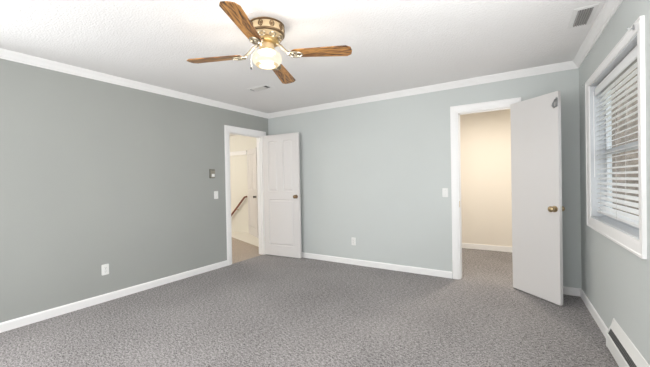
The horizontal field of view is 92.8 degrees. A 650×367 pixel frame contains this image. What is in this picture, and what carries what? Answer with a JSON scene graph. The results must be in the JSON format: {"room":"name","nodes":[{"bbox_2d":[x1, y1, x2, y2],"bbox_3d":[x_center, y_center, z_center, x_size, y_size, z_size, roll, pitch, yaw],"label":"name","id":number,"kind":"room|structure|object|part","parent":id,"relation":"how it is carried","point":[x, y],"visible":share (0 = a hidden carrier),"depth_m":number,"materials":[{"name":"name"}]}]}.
{"room":"empty bedroom","nodes":[
{"label":"empty bedroom","id":0,"kind":"room"},
{"bbox_2d":[0,58,267,322],"bbox_3d":[-2.568,0.053,3.206,0.120,2.460,5.820,-1,1,33],"label":"wall","id":1,"kind":"structure","parent":0,"point":[94,174],"depth_m":3.31,"materials":[{"name":"grey paint"}]},
{"bbox_2d":[101,264,108,275],"bbox_3d":[-2.381,0.934,3.355,0.009,0.115,0.070,-1,1,33],"label":"wall outlet","id":2,"kind":"object","parent":1,"relation":"attached to","point":[105,268],"visible":1,"depth_m":3.35,"materials":[{"name":"white plastic"}]},
{"bbox_2d":[0,260,227,332],"bbox_3d":[-2.716,1.248,2.833,0.013,0.083,4.493,-1,1,33],"label":"baseboard","id":3,"kind":"structure","parent":1,"relation":"attached to","point":[43,315],"depth_m":3.29,"materials":[{"name":"white paint"}]},
{"bbox_2d":[209,169,214,177],"bbox_3d":[-1.632,-0.143,4.495,0.037,0.132,0.088,-1,1,33],"label":"thermostat","id":4,"kind":"object","parent":1,"relation":"attached to","point":[211,171],"visible":1,"depth_m":4.47,"materials":[{"name":"grey plastic"}]},
{"bbox_2d":[214,191,217,198],"bbox_3d":[-1.598,0.170,4.557,0.019,0.115,0.070,-1,1,33],"label":"light switch","id":5,"kind":"object","parent":1,"relation":"attached to","point":[215,192],"visible":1,"depth_m":4.55,"materials":[{"name":"white plastic"}]},
{"bbox_2d":[224,125,265,265],"bbox_3d":[-1.262,0.173,5.070,0.019,2.140,0.881,-1,1,33],"label":"hall doorway","id":6,"kind":"structure","parent":1,"relation":"in","point":[227,128],"depth_m":4.74,"materials":[{"name":"white paint"}]},
{"bbox_2d":[262,132,301,257],"bbox_3d":[-0.737,0.197,5.206,0.741,2.046,0.167,-1,1,28],"label":"door","id":7,"kind":"structure","parent":6,"relation":"attached to","point":[281,152],"depth_m":5.17,"materials":[{"name":"white paint"}]},
{"bbox_2d":[229,131,264,254],"bbox_3d":[-1.320,0.213,5.109,0.122,2.062,0.725,-1,1,33],"label":"door frame","id":8,"kind":"structure","parent":1,"relation":"attached to","point":[258,138],"depth_m":5.38,"materials":[{"name":"white paint"}]},
{"bbox_2d":[0,0,622,118],"bbox_3d":[-0.625,-1.167,2.047,4.556,0.074,5.450,-1,1,32],"label":"crown molding","id":9,"kind":"structure","parent":1,"relation":"attached to","point":[610,7],"depth_m":3.50,"materials":[{"name":"white paint"}]},
{"bbox_2d":[229,135,256,232],"bbox_3d":[-1.826,0.052,7.684,3.480,2.560,0.120,-1,1,32],"label":"wall","id":10,"kind":"structure","parent":0,"point":[238,181],"depth_m":7.82,"materials":[{"name":"white paint"}]},
{"bbox_2d":[230,151,246,155],"bbox_3d":[-2.644,-0.753,8.070,1.700,0.095,0.060,-1,1,32],"label":"ledge","id":11,"kind":"object","parent":10,"relation":"attached to","point":[235,153],"visible":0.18,"depth_m":7.76,"materials":[{"name":"white paint"}]},
{"bbox_2d":[231,196,246,215],"bbox_3d":[-2.291,0.727,7.861,0.918,0.836,0.093,-1,1,32],"label":"handrail","id":12,"kind":"object","parent":10,"relation":"attached to","point":[244,197],"visible":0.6,"depth_m":7.73,"materials":[{"name":"brown wood"}]},
{"bbox_2d":[247,147,257,237],"bbox_3d":[-1.723,0.208,7.249,0.101,2.028,0.760,-1,1,-29],"label":"door","id":13,"kind":"structure","parent":10,"relation":"in","point":[252,153],"depth_m":7.22,"materials":[{"name":"white paint"}]},
{"bbox_2d":[0,0,605,113],"bbox_3d":[-0.638,-1.253,2.022,4.907,0.100,5.744,-1,1,32],"label":"ceiling","id":14,"kind":"structure","parent":0,"point":[396,45],"depth_m":2.63,"materials":[{"name":"white paint"}]},
{"bbox_2d":[246,84,273,91],"bbox_3d":[-0.830,-1.210,3.948,0.345,0.011,0.150,-1,1,32],"label":"ceiling vent","id":15,"kind":"object","parent":14,"relation":"in","point":[262,87],"visible":1,"depth_m":3.93,"materials":[{"name":"white metal"}]},
{"bbox_2d":[187,1,351,83],"bbox_3d":[-0.444,-1.040,2.356,0.966,0.340,0.965,-1,1,-36],"label":"ceiling fan","id":16,"kind":"object","parent":14,"relation":"hanging from","point":[266,33],"visible":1,"depth_m":2.27,"materials":[{"name":"brown wood"}]},
{"bbox_3d":[-0.861,-0.974,2.425,0.448,0.028,0.131,-1,0,9],"label":"blade","id":17,"kind":"part","parent":16,"relation":"part of","materials":[{"name":"brown wood"}]},
{"bbox_3d":[-0.511,-1.001,1.938,0.131,0.028,0.448,-1,-3,9],"label":"blade","id":18,"kind":"part","parent":16,"relation":"part of","materials":[{"name":"brown wood"}]},
{"bbox_3d":[-0.442,-0.954,2.356,0.224,0.104,0.224,-1,1,32],"label":"lamp shade","id":19,"kind":"part","parent":16,"relation":"part of","materials":[{"name":"white glass"}]},
{"bbox_3d":[-0.441,-0.888,2.357,0.124,0.009,0.124,-1,1,32],"label":"lamp shade","id":20,"kind":"part","parent":16,"relation":"part of","materials":[{"name":"white glass"}]},
{"bbox_3d":[-0.374,-0.977,2.775,0.131,0.028,0.448,-1,-1,9],"label":"blade","id":21,"kind":"part","parent":16,"relation":"part of","materials":[{"name":"brown wood"}]},
{"bbox_3d":[-0.024,-0.973,2.288,0.448,0.028,0.131,1,1,9],"label":"blade","id":22,"kind":"part","parent":16,"relation":"part of","materials":[{"name":"brown wood"}]},
{"bbox_2d":[568,3,599,28],"bbox_3d":[1.939,-1.249,2.329,0.142,0.011,0.335,-1,1,32],"label":"ceiling vent","id":23,"kind":"object","parent":14,"relation":"in","point":[582,16],"visible":1,"depth_m":2.31,"materials":[{"name":"white metal"}]},
{"bbox_2d":[0,231,618,366],"bbox_3d":[-1.525,1.307,3.759,8.107,0.106,7.670,-1,1,32],"label":"floor","id":24,"kind":"structure","parent":0,"point":[266,310],"depth_m":2.74,"materials":[{"name":"grey carpet"}]},
{"bbox_2d":[268,68,581,288],"bbox_3d":[0.871,-0.021,4.421,4.307,2.460,0.120,-1,1,32],"label":"wall","id":25,"kind":"structure","parent":0,"point":[375,173],"depth_m":4.27,"materials":[{"name":"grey paint"}]},
{"bbox_2d":[351,237,355,244],"bbox_3d":[0.427,0.868,4.638,0.070,0.115,0.009,-1,1,32],"label":"wall outlet","id":26,"kind":"object","parent":25,"relation":"attached to","point":[353,240],"visible":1,"depth_m":4.63,"materials":[{"name":"white plastic"}]},
{"bbox_2d":[302,252,451,277],"bbox_3d":[0.324,1.175,4.706,3.021,0.083,0.013,-1,1,32],"label":"baseboard","id":27,"kind":"structure","parent":25,"relation":"attached to","point":[432,272],"depth_m":4.39,"materials":[{"name":"white paint"}]},
{"bbox_2d":[442,188,447,196],"bbox_3d":[1.527,0.117,3.934,0.070,0.115,0.019,-1,1,32],"label":"light switch","id":28,"kind":"object","parent":25,"relation":"attached to","point":[444,190],"visible":1,"depth_m":3.94,"materials":[{"name":"white plastic"}]},
{"bbox_2d":[450,97,520,278],"bbox_3d":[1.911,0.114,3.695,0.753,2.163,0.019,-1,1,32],"label":"door frame","id":29,"kind":"structure","parent":25,"relation":"in","point":[506,102],"depth_m":3.86,"materials":[{"name":"white paint"}]},
{"bbox_2d":[510,91,564,305],"bbox_3d":[2.205,0.143,3.261,0.167,2.076,0.567,-1,0,-14],"label":"door","id":30,"kind":"structure","parent":25,"relation":"in","point":[536,160],"depth_m":3.20,"materials":[{"name":"white paint"}]},
{"bbox_3d":[2.216,0.250,3.020,0.066,0.062,0.062,-1,0,-14],"label":"knob","id":31,"kind":"part","parent":30,"relation":"part of","materials":[{"name":"gold metal"}]},
{"bbox_2d":[460,109,511,246],"bbox_3d":[2.875,-0.018,5.443,2.230,2.560,0.120,-1,1,32],"label":"wall","id":32,"kind":"structure","parent":0,"point":[485,137],"depth_m":5.40,"materials":[{"name":"beige paint"}]},
{"bbox_2d":[462,243,511,251],"bbox_3d":[2.810,1.120,5.428,2.110,0.088,0.014,-1,1,32],"label":"baseboard","id":33,"kind":"structure","parent":32,"relation":"attached to","point":[464,245],"depth_m":5.40,"materials":[{"name":"white paint"}]},
{"bbox_2d":[579,0,649,364],"bbox_3d":[1.299,0.001,0.801,0.120,2.460,5.820,-1,1,31],"label":"wall","id":34,"kind":"structure","parent":0,"point":[616,281],"depth_m":2.13,"materials":[{"name":"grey paint"}]},
{"bbox_2d":[563,286,607,337],"bbox_3d":[2.179,1.156,2.877,0.533,0.083,1.160,-1,1,32],"label":"baseboard","id":35,"kind":"structure","parent":34,"relation":"attached to","point":[572,291],"depth_m":2.92,"materials":[{"name":"white paint"}]},
{"bbox_2d":[590,34,638,239],"bbox_3d":[2.167,-0.280,2.256,0.140,1.195,1.227,-1,1,31],"label":"window","id":36,"kind":"structure","parent":34,"relation":"in","point":[633,231],"depth_m":2.76,"materials":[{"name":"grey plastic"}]},
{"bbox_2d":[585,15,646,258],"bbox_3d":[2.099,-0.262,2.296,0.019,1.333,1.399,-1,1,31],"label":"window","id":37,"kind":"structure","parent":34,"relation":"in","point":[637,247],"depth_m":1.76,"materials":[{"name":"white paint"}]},
{"bbox_2d":[593,45,638,227],"bbox_3d":[2.149,-0.299,2.266,0.079,1.133,1.195,-1,1,31],"label":"window blind","id":38,"kind":"object","parent":37,"relation":"attached to","point":[628,63],"visible":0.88,"depth_m":2.26,"materials":[{"name":"white plastic"}]},
{"bbox_3d":[2.389,-0.278,2.650,0.053,1.055,0.003,-1,1,31],"label":"ladder cord","id":39,"kind":"part","parent":38,"relation":"part of","materials":[{"name":"white fabric"}]},
{"bbox_3d":[2.169,0.258,2.265,0.046,0.020,1.187,-1,1,31],"label":"rail","id":40,"kind":"part","parent":38,"relation":"part of","materials":[{"name":"white plastic"}]},
{"bbox_3d":[2.158,-0.270,2.259,0.053,1.055,0.003,-1,1,31],"label":"ladder cord","id":41,"kind":"part","parent":38,"relation":"part of","materials":[{"name":"white fabric"}]},
{"bbox_3d":[1.927,-0.262,1.869,0.053,1.055,0.003,-1,1,31],"label":"ladder cord","id":42,"kind":"part","parent":38,"relation":"part of","materials":[{"name":"white fabric"}]},
{"bbox_2d":[606,318,649,366],"bbox_3d":[1.046,1.121,0.511,0.047,0.224,4.054,-1,1,31],"label":"baseboard heater","id":43,"kind":"object","parent":34,"relation":"attached to","point":[624,352],"visible":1,"depth_m":2.00,"materials":[{"name":"white metal"}]},
{"bbox_3d":[1.034,1.172,0.520,0.010,0.106,4.028,-1,1,31],"label":"panel","id":44,"kind":"part","parent":43,"relation":"part of","materials":[{"name":"white metal"}]},
{"bbox_2d":[608,329,636,366],"bbox_3d":[1.045,1.111,0.512,0.030,0.056,4.028,-1,1,31],"label":"grille","id":45,"kind":"object","parent":43,"relation":"attached to","point":[623,353],"depth_m":2.01,"materials":[{"name":"grey metal"}]},
{"bbox_3d":[28.513,1.306,-3.567,50.343,0.100,36.000,-1,1,32],"label":"ground","id":46,"kind":"structure","parent":0,"visible":0},
{"bbox_2d":[611,84,617,208],"bbox_3d":[9.189,-1.665,9.877,2.074,6.370,2.496,-2,1,-44],"label":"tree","id":47,"kind":"object","parent":46,"relation":"on","point":[612,110],"visible":0.02,"depth_m":9.79,"materials":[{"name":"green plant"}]},
{"bbox_2d":[612,90,617,171],"bbox_3d":[10.983,-1.623,11.517,2.518,6.186,2.142,-1,0,3],"label":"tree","id":48,"kind":"object","parent":46,"relation":"on","point":[614,141],"visible":0.05,"depth_m":11.47,"materials":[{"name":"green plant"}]},
{"bbox_2d":[611,78,626,211],"bbox_3d":[7.164,-1.622,8.271,2.001,6.391,2.493,-1,1,32],"label":"tree","id":49,"kind":"object","parent":46,"relation":"on","point":[621,140],"visible":0.23,"depth_m":7.99,"materials":[{"name":"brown plant"}]},
{"bbox_2d":[612,68,638,215],"bbox_3d":[6.338,-1.553,6.328,2.934,6.318,1.550,-1,1,32],"label":"tree","id":50,"kind":"object","parent":46,"relation":"on","point":[632,130],"visible":0.18,"depth_m":6.08,"materials":[{"name":"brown plant"}]}
]}

